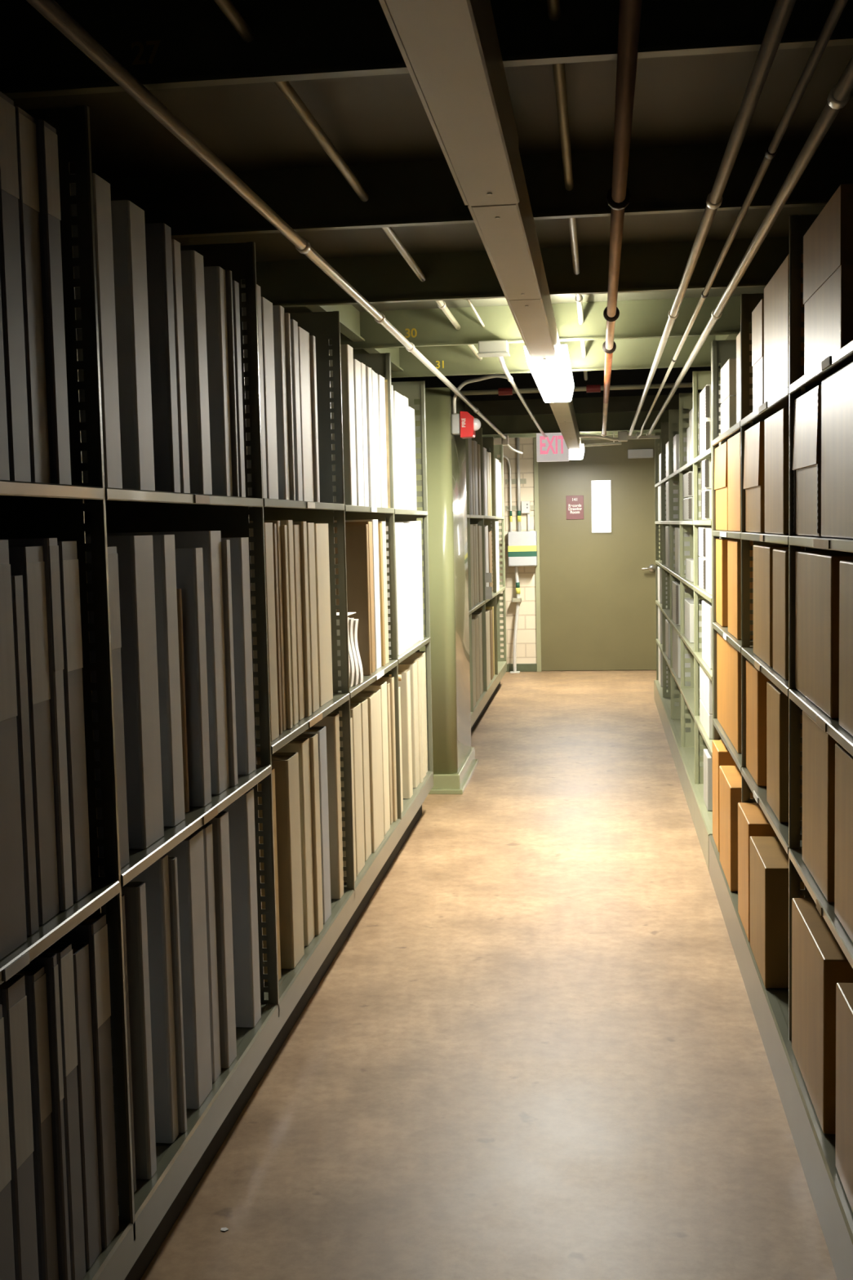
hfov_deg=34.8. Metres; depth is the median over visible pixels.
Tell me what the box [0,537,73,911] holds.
volume
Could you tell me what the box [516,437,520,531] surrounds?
conduit
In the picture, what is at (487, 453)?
volume
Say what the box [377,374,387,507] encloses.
volume
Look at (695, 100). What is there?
ceiling
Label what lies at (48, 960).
volume
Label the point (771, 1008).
shelving rack
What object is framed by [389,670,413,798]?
volume
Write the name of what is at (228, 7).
conduit
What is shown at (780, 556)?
box
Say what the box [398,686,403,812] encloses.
volume
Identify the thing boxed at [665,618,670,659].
box
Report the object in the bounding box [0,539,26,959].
volume
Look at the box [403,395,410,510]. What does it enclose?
volume
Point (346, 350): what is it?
volume
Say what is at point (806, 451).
box
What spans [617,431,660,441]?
bracket
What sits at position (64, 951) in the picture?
volume
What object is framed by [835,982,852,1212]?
box
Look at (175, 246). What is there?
volume
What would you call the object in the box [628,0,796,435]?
conduit
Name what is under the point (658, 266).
ceiling beam
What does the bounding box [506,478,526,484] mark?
rail
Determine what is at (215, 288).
volume
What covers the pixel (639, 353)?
ceiling beam
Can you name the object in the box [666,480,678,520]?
box
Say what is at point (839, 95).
conduit
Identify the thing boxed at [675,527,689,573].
box
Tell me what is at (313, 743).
volume
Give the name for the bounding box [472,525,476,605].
volume
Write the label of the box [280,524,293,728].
volume
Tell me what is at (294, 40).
ceiling beam
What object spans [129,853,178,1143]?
volume
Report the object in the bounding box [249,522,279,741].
volume
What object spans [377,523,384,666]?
volume
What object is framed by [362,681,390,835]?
volume
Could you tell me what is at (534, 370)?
diffuser
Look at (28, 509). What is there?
shelving rack
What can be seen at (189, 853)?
volume
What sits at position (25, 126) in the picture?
volume
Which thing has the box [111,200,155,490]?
volume
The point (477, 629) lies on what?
volume
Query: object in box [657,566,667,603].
box
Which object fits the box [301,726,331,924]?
volume
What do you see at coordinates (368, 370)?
volume
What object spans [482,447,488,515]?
volume
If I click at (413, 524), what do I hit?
volume
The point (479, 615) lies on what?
volume
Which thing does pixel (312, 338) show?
volume
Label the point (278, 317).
volume
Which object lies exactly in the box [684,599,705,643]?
box
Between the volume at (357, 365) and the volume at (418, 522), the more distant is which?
the volume at (418, 522)
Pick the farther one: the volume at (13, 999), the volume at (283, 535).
the volume at (283, 535)
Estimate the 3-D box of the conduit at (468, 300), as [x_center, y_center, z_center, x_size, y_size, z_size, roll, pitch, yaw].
[0.190,-1.053,4.554,0.008,0.008,1.790,-1,5,7]
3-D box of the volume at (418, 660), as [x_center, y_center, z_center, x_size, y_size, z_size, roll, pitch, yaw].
[-0.204,0.323,5.439,0.370,0.492,0.054,-1,5,7]
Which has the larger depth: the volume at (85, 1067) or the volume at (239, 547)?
the volume at (239, 547)
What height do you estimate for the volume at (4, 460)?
0.469 m
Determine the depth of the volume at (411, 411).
5.30 m
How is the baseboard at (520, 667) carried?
attached to the wall
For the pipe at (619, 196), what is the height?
0.045 m
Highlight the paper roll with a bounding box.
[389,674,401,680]
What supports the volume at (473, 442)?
on the shelving rack at (500, 664)
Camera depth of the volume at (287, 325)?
3.18 m
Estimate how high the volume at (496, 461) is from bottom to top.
0.404 m
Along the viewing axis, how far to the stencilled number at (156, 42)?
1.85 m
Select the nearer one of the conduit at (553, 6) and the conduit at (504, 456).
the conduit at (553, 6)
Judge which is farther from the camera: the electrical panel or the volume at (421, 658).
the electrical panel
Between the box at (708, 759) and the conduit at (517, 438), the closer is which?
the box at (708, 759)
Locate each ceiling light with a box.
[523,328,574,402]
[568,438,584,459]
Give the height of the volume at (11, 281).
0.469 m
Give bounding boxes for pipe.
[460,382,693,395]
[601,0,642,436]
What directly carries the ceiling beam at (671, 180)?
attached to the ceiling at (695, 100)
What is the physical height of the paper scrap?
0.001 m
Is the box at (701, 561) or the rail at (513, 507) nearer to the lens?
the box at (701, 561)
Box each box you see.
[476,339,510,357]
[521,501,530,513]
[657,484,666,520]
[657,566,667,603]
[657,606,662,644]
[657,645,667,686]
[658,453,666,481]
[665,525,678,567]
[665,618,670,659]
[666,440,673,476]
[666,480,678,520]
[671,580,690,625]
[672,626,690,678]
[673,434,687,471]
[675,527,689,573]
[682,471,704,497]
[682,497,701,519]
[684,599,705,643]
[685,558,693,582]
[687,426,689,462]
[688,408,700,461]
[697,526,711,557]
[697,556,706,591]
[698,383,720,426]
[698,419,720,454]
[699,664,712,714]
[699,698,712,738]
[701,457,711,489]
[701,488,711,519]
[702,600,712,669]
[703,748,712,810]
[705,527,721,595]
[712,740,737,852]
[714,441,728,530]
[715,537,740,626]
[716,632,742,753]
[719,765,753,891]
[720,358,736,403]
[720,395,736,434]
[727,431,741,531]
[727,539,753,639]
[736,332,752,423]
[737,802,777,942]
[743,422,764,533]
[746,659,771,786]
[750,835,804,988]
[751,298,764,411]
[753,544,804,666]
[764,253,804,403]
[764,407,789,534]
[766,681,802,822]
[773,548,804,679]
[791,897,852,1133]
[792,385,822,537]
[795,550,852,718]
[802,710,837,902]
[803,183,852,373]
[821,361,852,538]
[834,742,852,942]
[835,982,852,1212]
[839,560,852,736]
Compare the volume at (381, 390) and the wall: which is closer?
the volume at (381, 390)
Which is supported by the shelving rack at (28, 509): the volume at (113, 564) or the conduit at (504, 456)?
the volume at (113, 564)
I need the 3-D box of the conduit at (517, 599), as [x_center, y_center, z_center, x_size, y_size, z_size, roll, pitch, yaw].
[0.720,-0.167,11.016,0.100,0.865,0.125,-1,5,7]
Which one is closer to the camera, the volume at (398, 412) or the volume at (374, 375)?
the volume at (374, 375)
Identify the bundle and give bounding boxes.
[336,612,363,687]
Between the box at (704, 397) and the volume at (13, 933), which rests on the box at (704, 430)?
the box at (704, 397)
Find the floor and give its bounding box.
[140,670,837,1279]
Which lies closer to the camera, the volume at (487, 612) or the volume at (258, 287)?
the volume at (258, 287)
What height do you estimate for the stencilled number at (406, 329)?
0.031 m
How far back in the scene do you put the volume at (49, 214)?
1.79 m
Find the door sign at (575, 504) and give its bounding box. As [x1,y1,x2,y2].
[566,495,583,519]
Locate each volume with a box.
[0,91,31,481]
[0,284,9,480]
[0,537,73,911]
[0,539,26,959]
[0,973,39,1279]
[0,1004,15,1279]
[8,546,58,925]
[10,575,38,936]
[13,106,50,483]
[16,964,58,1279]
[27,952,71,1279]
[34,119,71,484]
[42,942,85,1279]
[55,942,101,1270]
[56,912,119,1248]
[57,541,91,902]
[70,173,122,488]
[84,530,229,794]
[84,535,164,848]
[85,546,128,870]
[101,893,136,1193]
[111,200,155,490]
[111,534,185,826]
[120,881,156,1179]
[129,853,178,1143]
[144,222,180,492]
[166,828,212,1109]
[168,856,186,1133]
[171,238,190,493]
[174,547,211,806]
[176,588,189,812]
[180,249,212,494]
[199,822,221,1082]
[203,266,232,496]
[207,810,236,1068]
[221,537,255,774]
[221,539,237,786]
[222,788,261,1027]
[225,270,239,497]
[231,280,245,497]
[241,284,266,497]
[248,520,286,730]
[248,520,298,724]
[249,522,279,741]
[256,737,315,946]
[257,751,304,968]
[257,768,280,982]
[260,296,278,498]
[272,305,289,499]
[272,524,282,734]
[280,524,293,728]
[284,312,295,500]
[289,319,302,501]
[292,521,311,716]
[293,524,304,720]
[295,733,323,935]
[297,326,314,502]
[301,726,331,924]
[306,522,319,712]
[309,335,319,502]
[312,713,343,899]
[314,523,333,706]
[328,344,356,505]
[333,519,381,669]
[333,521,375,672]
[333,524,371,675]
[338,703,364,875]
[339,718,356,883]
[350,698,371,861]
[351,688,384,853]
[353,359,364,506]
[360,362,368,506]
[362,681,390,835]
[365,365,374,506]
[371,369,381,506]
[374,676,397,821]
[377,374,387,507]
[377,521,388,664]
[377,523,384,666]
[384,379,390,507]
[385,521,418,644]
[386,522,406,655]
[386,683,393,824]
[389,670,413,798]
[391,384,395,508]
[391,662,419,787]
[393,391,405,509]
[398,520,423,640]
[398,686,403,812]
[401,658,423,782]
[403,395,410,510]
[403,523,413,649]
[406,656,426,777]
[408,406,417,510]
[409,652,427,773]
[466,522,469,609]
[468,438,472,515]
[470,524,474,607]
[470,524,479,603]
[471,440,475,515]
[471,612,483,695]
[471,617,479,702]
[471,619,476,707]
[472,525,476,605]
[473,440,478,515]
[477,444,481,515]
[477,525,483,602]
[480,606,494,675]
[480,608,493,679]
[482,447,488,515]
[484,524,488,586]
[485,610,490,686]
[486,451,489,515]
[488,452,492,515]
[488,530,493,591]
[490,521,499,591]
[493,457,499,516]
[498,462,502,516]
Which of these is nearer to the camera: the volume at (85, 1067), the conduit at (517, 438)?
the volume at (85, 1067)
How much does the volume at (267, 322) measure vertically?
0.433 m
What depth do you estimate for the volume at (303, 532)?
3.31 m
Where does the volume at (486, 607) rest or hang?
on the shelving rack at (500, 664)
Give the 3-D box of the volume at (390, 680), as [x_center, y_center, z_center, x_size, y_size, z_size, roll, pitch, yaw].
[-0.293,0.380,4.737,0.370,0.499,0.047,-1,5,7]
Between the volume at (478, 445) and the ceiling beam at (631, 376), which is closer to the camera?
the volume at (478, 445)
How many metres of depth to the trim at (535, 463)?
10.98 m
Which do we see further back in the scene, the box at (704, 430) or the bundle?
the box at (704, 430)
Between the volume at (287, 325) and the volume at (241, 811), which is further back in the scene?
the volume at (287, 325)
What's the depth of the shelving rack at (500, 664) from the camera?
9.21 m
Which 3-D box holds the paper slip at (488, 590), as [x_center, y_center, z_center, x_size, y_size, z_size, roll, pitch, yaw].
[0.388,-0.293,8.483,0.044,0.076,0.008,-1,5,7]
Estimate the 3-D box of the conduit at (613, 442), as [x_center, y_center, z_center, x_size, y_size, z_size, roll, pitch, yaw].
[1.191,-1.419,9.198,0.252,0.217,0.063,-1,5,7]
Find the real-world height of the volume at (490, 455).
0.425 m
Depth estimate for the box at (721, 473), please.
4.28 m
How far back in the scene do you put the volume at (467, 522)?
7.42 m
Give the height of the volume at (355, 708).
0.492 m
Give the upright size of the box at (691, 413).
0.216 m
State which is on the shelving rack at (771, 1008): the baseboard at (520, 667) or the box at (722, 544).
the box at (722, 544)
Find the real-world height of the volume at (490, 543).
0.423 m
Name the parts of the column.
moulding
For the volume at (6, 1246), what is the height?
0.461 m
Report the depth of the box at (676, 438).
6.78 m
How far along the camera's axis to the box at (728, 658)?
4.11 m
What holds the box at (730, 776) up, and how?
on the shelving rack at (771, 1008)
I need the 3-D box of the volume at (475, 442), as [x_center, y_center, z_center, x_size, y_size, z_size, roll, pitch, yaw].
[0.115,-0.960,8.116,0.370,0.437,0.164,-1,5,7]
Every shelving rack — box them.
[0,105,433,1279]
[465,427,506,732]
[653,342,722,871]
[708,214,852,1279]
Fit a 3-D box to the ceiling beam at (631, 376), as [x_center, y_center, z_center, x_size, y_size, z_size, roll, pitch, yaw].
[0.932,-1.973,9.069,4.800,0.720,0.060,-1,5,7]
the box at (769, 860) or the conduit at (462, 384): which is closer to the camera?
the box at (769, 860)
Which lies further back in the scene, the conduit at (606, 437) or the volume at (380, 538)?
the conduit at (606, 437)
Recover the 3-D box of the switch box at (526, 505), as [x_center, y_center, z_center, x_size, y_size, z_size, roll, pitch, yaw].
[0.801,-1.070,10.965,0.071,0.098,0.051,-1,5,7]
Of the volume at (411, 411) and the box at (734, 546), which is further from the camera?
the volume at (411, 411)
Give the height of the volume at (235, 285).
0.429 m
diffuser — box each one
[528,365,544,400]
[529,365,569,402]
[561,346,574,401]
[568,454,582,459]
[581,445,584,459]
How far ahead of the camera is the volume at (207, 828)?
2.51 m
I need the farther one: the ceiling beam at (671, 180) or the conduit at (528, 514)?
the conduit at (528, 514)
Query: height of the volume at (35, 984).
0.461 m
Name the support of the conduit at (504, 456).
attached to the rail at (522, 481)
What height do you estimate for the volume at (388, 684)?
0.483 m
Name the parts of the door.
lever handle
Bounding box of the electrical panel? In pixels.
[507,531,537,566]
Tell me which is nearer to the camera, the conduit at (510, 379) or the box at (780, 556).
the box at (780, 556)
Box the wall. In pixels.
[493,437,537,663]
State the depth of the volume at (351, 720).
3.90 m
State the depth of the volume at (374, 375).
4.41 m
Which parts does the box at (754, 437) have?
lid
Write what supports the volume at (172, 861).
on the shelving rack at (28, 509)
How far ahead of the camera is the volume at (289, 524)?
3.18 m
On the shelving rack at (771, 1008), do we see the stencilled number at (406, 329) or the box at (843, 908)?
the box at (843, 908)
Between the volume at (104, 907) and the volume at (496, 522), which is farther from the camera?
the volume at (496, 522)
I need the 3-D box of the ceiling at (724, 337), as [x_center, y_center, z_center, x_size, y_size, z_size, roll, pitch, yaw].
[1.088,-1.118,4.921,0.040,0.100,0.917,-1,5,7]
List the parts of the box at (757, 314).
lid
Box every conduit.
[26,0,506,439]
[213,0,482,360]
[452,373,512,413]
[466,299,484,327]
[497,356,547,437]
[503,455,512,531]
[509,566,521,673]
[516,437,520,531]
[527,513,529,531]
[546,0,587,380]
[579,434,617,440]
[584,431,622,446]
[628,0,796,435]
[636,0,848,438]
[647,55,852,435]
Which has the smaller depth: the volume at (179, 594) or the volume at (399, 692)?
the volume at (179, 594)
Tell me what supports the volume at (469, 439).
on the shelving rack at (500, 664)
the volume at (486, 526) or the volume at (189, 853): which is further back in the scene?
the volume at (486, 526)
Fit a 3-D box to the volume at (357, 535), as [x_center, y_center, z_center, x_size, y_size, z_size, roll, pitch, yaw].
[-0.361,-0.122,4.244,0.370,0.468,0.028,-1,5,7]
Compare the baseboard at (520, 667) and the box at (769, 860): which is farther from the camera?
the baseboard at (520, 667)
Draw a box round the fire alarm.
[451,411,480,439]
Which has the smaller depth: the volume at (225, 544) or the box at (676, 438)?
the volume at (225, 544)
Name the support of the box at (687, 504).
on the shelving rack at (677, 704)
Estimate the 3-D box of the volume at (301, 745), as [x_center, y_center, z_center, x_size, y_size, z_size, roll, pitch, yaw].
[-0.473,0.497,3.372,0.370,0.501,0.088,-1,5,7]
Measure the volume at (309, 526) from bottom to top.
0.472 m
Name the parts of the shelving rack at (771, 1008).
shelf, shelf, shelf, shelf, shelf, shelf, shelf, shelf, shelf, shelf, shelf, shelf, shelf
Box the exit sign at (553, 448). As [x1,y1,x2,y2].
[536,432,568,462]
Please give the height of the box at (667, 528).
0.231 m
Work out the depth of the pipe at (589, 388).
6.76 m
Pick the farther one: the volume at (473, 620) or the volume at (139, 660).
the volume at (473, 620)
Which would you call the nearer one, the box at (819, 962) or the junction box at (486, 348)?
the box at (819, 962)
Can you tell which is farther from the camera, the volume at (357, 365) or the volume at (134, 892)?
the volume at (357, 365)
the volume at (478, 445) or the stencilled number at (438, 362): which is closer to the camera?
the stencilled number at (438, 362)
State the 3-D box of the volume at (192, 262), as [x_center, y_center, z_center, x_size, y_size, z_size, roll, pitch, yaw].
[-0.591,-0.482,2.506,0.370,0.434,0.065,-1,5,7]
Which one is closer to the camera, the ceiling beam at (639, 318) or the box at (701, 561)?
the ceiling beam at (639, 318)
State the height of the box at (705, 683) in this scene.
0.138 m
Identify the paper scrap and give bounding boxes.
[220,1227,228,1231]
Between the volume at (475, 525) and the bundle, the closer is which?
the bundle
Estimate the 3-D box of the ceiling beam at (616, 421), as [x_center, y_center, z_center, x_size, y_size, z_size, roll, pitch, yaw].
[0.944,-1.454,9.121,4.800,0.123,0.024,-1,5,7]
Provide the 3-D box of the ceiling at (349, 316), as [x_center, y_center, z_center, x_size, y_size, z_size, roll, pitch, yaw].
[-0.229,-1.064,4.624,0.040,0.100,1.842,-1,5,7]
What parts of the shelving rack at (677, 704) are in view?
shelf, shelf, shelf, shelf, shelf, shelf, shelf, shelf, shelf, shelf, shelf, shelf, shelf, shelf, shelf, shelf, shelf, shelf, shelf, shelf, shelf, shelf, shelf, shelf, shelf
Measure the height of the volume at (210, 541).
0.496 m
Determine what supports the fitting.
attached to the conduit at (51, 10)
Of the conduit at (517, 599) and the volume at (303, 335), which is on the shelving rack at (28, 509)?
the volume at (303, 335)
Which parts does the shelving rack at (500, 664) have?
shelf, shelf, kick plate, shelf, shelf, shelf, shelf, shelf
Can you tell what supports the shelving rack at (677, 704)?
on the floor
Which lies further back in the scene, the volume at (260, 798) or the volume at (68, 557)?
the volume at (260, 798)
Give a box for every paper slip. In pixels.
[484,573,492,582]
[484,586,492,599]
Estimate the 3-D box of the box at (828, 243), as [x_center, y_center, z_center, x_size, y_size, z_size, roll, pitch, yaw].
[0.834,-0.610,2.342,0.303,0.262,0.398,-1,5,7]
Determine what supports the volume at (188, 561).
on the shelving rack at (28, 509)
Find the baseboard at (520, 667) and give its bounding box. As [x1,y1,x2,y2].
[506,663,537,671]
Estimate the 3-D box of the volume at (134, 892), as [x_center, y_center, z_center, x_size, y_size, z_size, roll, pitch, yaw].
[-0.622,0.618,2.166,0.370,0.469,0.036,-1,5,7]
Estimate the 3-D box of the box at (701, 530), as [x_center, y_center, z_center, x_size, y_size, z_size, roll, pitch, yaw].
[1.194,-0.375,5.165,0.303,0.115,0.295,-1,5,7]
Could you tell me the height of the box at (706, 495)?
0.110 m
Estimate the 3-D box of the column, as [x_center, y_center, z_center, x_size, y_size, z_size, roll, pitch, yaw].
[-0.110,-0.240,6.453,0.611,1.807,0.810,-1,5,7]
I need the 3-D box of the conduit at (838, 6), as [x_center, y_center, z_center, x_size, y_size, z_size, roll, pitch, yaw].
[0.843,-0.968,4.565,0.029,0.035,9.000,-1,5,7]
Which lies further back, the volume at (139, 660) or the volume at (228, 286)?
the volume at (228, 286)
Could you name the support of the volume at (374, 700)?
on the shelving rack at (28, 509)
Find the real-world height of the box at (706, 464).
0.111 m
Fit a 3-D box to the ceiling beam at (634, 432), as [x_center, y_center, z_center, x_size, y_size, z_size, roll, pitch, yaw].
[1.059,-1.550,10.034,4.800,0.090,0.024,-1,5,7]
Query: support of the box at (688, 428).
on the shelving rack at (677, 704)
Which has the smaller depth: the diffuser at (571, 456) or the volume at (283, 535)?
the volume at (283, 535)
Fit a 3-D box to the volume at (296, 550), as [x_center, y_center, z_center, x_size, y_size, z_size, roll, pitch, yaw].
[-0.489,-0.041,3.298,0.370,0.468,0.064,-1,5,7]
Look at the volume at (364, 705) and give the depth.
4.18 m
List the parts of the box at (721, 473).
lid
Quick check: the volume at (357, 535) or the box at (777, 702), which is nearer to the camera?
the box at (777, 702)
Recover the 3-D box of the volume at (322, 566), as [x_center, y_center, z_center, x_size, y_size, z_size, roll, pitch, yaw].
[-0.451,-0.068,3.598,0.370,0.471,0.169,-1,5,7]
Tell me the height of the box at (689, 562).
0.091 m
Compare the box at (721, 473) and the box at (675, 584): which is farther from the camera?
the box at (675, 584)
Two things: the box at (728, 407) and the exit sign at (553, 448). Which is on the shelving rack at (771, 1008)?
the box at (728, 407)
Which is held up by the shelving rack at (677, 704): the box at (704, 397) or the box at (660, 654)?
the box at (660, 654)
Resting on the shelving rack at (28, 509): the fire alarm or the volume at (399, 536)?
the volume at (399, 536)
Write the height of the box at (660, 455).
0.176 m
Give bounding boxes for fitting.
[501,433,523,453]
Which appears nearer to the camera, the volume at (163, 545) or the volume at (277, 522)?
the volume at (163, 545)
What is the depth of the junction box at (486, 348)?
4.49 m
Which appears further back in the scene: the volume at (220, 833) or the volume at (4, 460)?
the volume at (220, 833)
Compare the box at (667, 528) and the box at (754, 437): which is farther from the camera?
the box at (667, 528)
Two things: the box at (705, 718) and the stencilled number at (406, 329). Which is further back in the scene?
the box at (705, 718)
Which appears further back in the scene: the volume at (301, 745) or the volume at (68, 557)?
the volume at (301, 745)
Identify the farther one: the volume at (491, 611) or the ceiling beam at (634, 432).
the ceiling beam at (634, 432)
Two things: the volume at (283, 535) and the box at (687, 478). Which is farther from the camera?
the box at (687, 478)
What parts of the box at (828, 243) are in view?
lid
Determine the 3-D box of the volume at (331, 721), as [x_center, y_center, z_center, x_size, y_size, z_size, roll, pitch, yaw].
[-0.423,0.460,3.772,0.370,0.507,0.060,-1,5,7]
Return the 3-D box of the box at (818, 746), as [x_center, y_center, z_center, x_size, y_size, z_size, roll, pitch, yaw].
[0.862,0.294,2.483,0.300,0.297,0.302,-1,5,7]
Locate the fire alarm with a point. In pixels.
(464, 424)
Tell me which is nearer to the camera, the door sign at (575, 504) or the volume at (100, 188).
the volume at (100, 188)
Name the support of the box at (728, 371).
on the box at (728, 407)
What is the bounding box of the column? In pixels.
[413,387,478,794]
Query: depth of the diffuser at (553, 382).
4.73 m
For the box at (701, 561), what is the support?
on the shelving rack at (677, 704)
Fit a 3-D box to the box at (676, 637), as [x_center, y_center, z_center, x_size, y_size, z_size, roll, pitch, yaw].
[1.442,0.053,7.056,0.300,0.234,0.516,-1,5,7]
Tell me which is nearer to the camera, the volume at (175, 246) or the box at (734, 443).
the volume at (175, 246)
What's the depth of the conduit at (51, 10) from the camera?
2.04 m
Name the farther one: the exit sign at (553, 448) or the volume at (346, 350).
the exit sign at (553, 448)
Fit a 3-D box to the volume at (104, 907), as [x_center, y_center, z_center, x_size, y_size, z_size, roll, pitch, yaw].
[-0.640,0.624,2.111,0.370,0.467,0.019,-1,5,7]
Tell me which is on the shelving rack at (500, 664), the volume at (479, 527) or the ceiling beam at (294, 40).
the volume at (479, 527)
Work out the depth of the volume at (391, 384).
4.79 m
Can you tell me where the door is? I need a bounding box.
[538,439,656,671]
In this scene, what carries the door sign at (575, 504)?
attached to the door
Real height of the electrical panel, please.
0.278 m
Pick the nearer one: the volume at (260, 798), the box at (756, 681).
the volume at (260, 798)
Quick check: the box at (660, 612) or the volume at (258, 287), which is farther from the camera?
the box at (660, 612)
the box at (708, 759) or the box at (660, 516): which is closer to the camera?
the box at (708, 759)
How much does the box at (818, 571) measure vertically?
0.276 m
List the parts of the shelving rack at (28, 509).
shelf, shelf, shelf, shelf, shelf, kick plate, shelf, shelf, shelf, shelf, shelf, shelf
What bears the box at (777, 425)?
on the shelving rack at (771, 1008)
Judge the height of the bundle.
0.208 m
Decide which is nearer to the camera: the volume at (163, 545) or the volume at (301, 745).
the volume at (163, 545)
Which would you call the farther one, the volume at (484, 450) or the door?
the door
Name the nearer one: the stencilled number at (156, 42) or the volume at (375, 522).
the stencilled number at (156, 42)
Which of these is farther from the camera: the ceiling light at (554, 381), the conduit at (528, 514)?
the conduit at (528, 514)
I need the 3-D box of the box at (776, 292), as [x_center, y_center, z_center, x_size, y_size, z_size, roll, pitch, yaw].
[0.911,-0.668,2.956,0.300,0.272,0.413,-1,5,7]
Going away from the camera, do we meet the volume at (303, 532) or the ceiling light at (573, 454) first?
the volume at (303, 532)
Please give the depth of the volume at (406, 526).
5.12 m
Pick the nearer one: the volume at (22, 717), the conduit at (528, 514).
the volume at (22, 717)
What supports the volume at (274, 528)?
on the shelving rack at (28, 509)
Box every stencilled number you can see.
[131,40,160,65]
[404,328,417,337]
[435,360,444,368]
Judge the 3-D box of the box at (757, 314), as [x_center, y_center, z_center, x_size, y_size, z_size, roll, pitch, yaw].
[0.962,-0.692,3.321,0.303,0.257,0.214,-1,5,7]
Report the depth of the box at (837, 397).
2.22 m
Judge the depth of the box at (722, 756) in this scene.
4.42 m
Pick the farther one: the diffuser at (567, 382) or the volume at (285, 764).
the diffuser at (567, 382)
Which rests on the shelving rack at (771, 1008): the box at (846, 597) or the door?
the box at (846, 597)
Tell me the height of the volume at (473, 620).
0.487 m
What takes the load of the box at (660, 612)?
on the shelving rack at (677, 704)
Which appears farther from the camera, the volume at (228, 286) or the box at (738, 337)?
the box at (738, 337)
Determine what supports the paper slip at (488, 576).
attached to the shelving rack at (500, 664)
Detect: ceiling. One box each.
[0,0,852,313]
[305,304,403,371]
[464,394,679,416]
[715,334,737,340]
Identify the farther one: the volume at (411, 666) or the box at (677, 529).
the box at (677, 529)
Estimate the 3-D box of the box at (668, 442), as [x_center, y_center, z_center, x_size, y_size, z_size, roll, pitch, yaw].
[1.504,-1.015,7.640,0.300,0.196,0.302,-1,5,7]
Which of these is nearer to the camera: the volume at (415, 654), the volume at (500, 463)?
the volume at (415, 654)
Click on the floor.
(535, 1050)
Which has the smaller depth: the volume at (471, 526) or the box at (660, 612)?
the volume at (471, 526)
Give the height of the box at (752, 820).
0.305 m
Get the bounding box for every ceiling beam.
[0,0,852,98]
[102,137,852,238]
[241,236,789,306]
[328,295,751,349]
[352,335,720,377]
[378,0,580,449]
[391,366,720,401]
[473,410,668,435]
[482,429,661,438]
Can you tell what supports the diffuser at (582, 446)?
attached to the ceiling light at (573, 454)
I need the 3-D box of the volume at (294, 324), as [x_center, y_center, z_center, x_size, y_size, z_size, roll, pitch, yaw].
[-0.492,-0.547,3.288,0.370,0.428,0.056,-1,5,7]
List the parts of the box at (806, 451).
lid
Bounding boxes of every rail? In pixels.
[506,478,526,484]
[506,505,534,511]
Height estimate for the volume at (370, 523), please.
0.476 m
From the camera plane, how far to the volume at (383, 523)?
4.56 m
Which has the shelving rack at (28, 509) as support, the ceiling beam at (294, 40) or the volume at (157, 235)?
the volume at (157, 235)
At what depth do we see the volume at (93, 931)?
1.94 m
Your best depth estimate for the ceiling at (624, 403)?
9.06 m
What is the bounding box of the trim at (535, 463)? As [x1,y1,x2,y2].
[533,433,660,671]
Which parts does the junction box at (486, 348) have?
mounting plate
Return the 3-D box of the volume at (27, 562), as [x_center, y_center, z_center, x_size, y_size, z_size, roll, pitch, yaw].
[-0.679,0.124,1.783,0.371,0.486,0.063,-1,5,7]
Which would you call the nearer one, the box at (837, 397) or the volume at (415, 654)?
the box at (837, 397)
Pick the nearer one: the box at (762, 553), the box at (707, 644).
the box at (762, 553)
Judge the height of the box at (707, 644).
0.224 m
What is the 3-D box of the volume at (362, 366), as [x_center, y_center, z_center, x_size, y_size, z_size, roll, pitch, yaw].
[-0.373,-0.634,4.255,0.370,0.440,0.074,-1,5,7]
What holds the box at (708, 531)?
on the shelving rack at (677, 704)
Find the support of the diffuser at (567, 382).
attached to the ceiling light at (554, 381)

